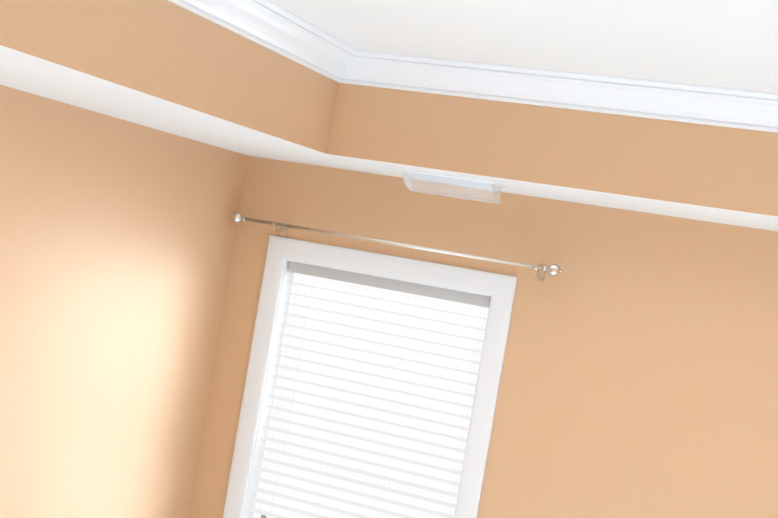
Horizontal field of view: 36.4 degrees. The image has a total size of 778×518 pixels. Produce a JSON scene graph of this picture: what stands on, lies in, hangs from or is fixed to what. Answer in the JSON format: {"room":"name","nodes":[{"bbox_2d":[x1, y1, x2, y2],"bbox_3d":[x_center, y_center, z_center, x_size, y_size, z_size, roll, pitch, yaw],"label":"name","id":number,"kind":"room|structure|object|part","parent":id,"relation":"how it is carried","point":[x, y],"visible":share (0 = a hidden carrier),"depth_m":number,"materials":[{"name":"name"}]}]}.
{"room":"bedroom","nodes":[
{"label":"bedroom","id":0,"kind":"room"},
{"bbox_2d":[0,85,247,517],"bbox_3d":[-1.806,0.519,2.657,0.160,3.220,5.260,10,0,21],"label":"wall","id":1,"kind":"structure","parent":0,"point":[117,236],"depth_m":4.28,"materials":[{"name":"orange paint"}]},
{"bbox_2d":[0,0,777,230],"bbox_3d":[0.695,-0.383,1.832,4.750,0.360,5.100,10,0,21],"label":"ceiling","id":2,"kind":"structure","parent":0,"point":[167,66],"depth_m":3.77,"materials":[{"name":"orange paint"}]},
{"bbox_2d":[168,0,359,84],"bbox_3d":[-0.796,-0.767,2.428,0.098,0.105,3.740,10,0,21],"label":"crown molding","id":3,"kind":"structure","parent":2,"relation":"attached to","point":[274,27],"depth_m":3.65,"materials":[{"name":"white wood"}]},
{"bbox_2d":[402,169,507,203],"bbox_3d":[0.236,-0.260,4.308,0.350,0.070,0.190,10,0,21],"label":"ceiling vent","id":4,"kind":"object","parent":2,"relation":"in","point":[479,184],"visible":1,"depth_m":4.25,"materials":[{"name":"white"}]},
{"bbox_3d":[0.240,-0.285,4.308,0.350,0.020,0.190,10,0,21],"label":"frame","id":5,"kind":"part","parent":4,"relation":"part of","materials":[{"name":"white"}]},
{"bbox_2d":[356,50,777,132],"bbox_3d":[1.369,-0.412,3.528,3.150,0.105,0.098,10,0,21],"label":"crown molding","id":6,"kind":"structure","parent":2,"relation":"attached to","point":[663,100],"depth_m":3.83,"materials":[{"name":"white wood"}]},
{"bbox_2d":[188,156,777,517],"bbox_3d":[1.421,1.049,4.292,5.070,3.220,0.160,10,0,21],"label":"wall","id":7,"kind":"structure","parent":0,"point":[639,377],"depth_m":4.50,"materials":[{"name":"orange paint"}]},
{"bbox_2d":[222,235,517,517],"bbox_3d":[-0.129,0.911,4.886,1.090,1.870,0.180,10,0,21],"label":"window","id":8,"kind":"structure","parent":7,"relation":"in","point":[280,387],"depth_m":4.89,"materials":[{"name":"white plastic"}]},
{"bbox_3d":[-0.180,1.288,4.919,0.768,0.752,0.004,10,0,21],"label":"sash glass","id":9,"kind":"part","parent":8,"relation":"part of","materials":[{"name":"clear glass"}]},
{"bbox_3d":[-0.182,1.300,4.919,0.844,0.840,0.025,10,0,21],"label":"left window sash","id":10,"kind":"part","parent":8,"relation":"part of","materials":[{"name":"white plastic"}]},
{"bbox_3d":[-0.040,0.518,4.939,0.844,0.820,0.025,10,0,21],"label":"left window sash","id":11,"kind":"part","parent":8,"relation":"part of","materials":[{"name":"white plastic"}]},
{"bbox_2d":[288,261,490,307],"bbox_3d":[0.001,0.064,4.847,0.896,0.121,0.069,10,0,21],"label":"blind valance","id":12,"kind":"object","parent":8,"relation":"attached to","point":[399,286],"visible":0.5,"depth_m":4.82,"materials":[{"name":"grey"}]},
{"bbox_2d":[253,275,293,515],"bbox_3d":[-0.532,0.848,4.986,0.002,1.614,0.002,10,0,21],"label":"blind cord","id":13,"kind":"object","parent":12,"relation":"hanging from","point":[293,275],"depth_m":4.98,"materials":[{"name":"white fabric"}]},
{"bbox_2d":[258,273,299,517],"bbox_3d":[-0.513,0.851,5.036,0.002,1.614,0.002,10,0,21],"label":"blind cord","id":14,"kind":"object","parent":12,"relation":"hanging from","point":[299,273],"depth_m":5.03,"materials":[{"name":"white fabric"}]},
{"bbox_2d":[379,295,416,516],"bbox_3d":[-0.021,0.935,4.784,0.002,1.614,0.002,10,0,21],"label":"blind cord","id":15,"kind":"object","parent":12,"relation":"hanging from","point":[416,295],"depth_m":4.78,"materials":[{"name":"white fabric"}]},
{"bbox_2d":[446,307,481,516],"bbox_3d":[0.234,0.979,4.683,0.002,1.614,0.002,10,0,21],"label":"blind cord","id":16,"kind":"object","parent":12,"relation":"hanging from","point":[481,307],"depth_m":4.68,"materials":[{"name":"white fabric"}]},
{"bbox_2d":[231,212,561,279],"bbox_3d":[0.002,-0.054,4.757,1.434,0.069,0.109,10,0,21],"label":"curtain rod","id":17,"kind":"object","parent":7,"relation":"attached to","point":[551,269],"visible":1,"depth_m":4.70,"materials":[{"name":"silver metal"}]},
{"bbox_2d":[271,0,777,92],"bbox_3d":[0.734,-0.620,1.830,5.070,0.120,5.420,10,0,21],"label":"ceiling","id":18,"kind":"structure","parent":0,"point":[726,43],"depth_m":3.27,"materials":[{"name":"white paint"}]},
{"label":"outside","id":19,"kind":"structure","parent":0,"visible":0},
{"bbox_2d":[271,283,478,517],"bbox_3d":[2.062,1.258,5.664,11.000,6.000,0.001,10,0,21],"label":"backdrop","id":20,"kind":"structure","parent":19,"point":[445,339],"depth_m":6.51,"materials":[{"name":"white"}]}
]}

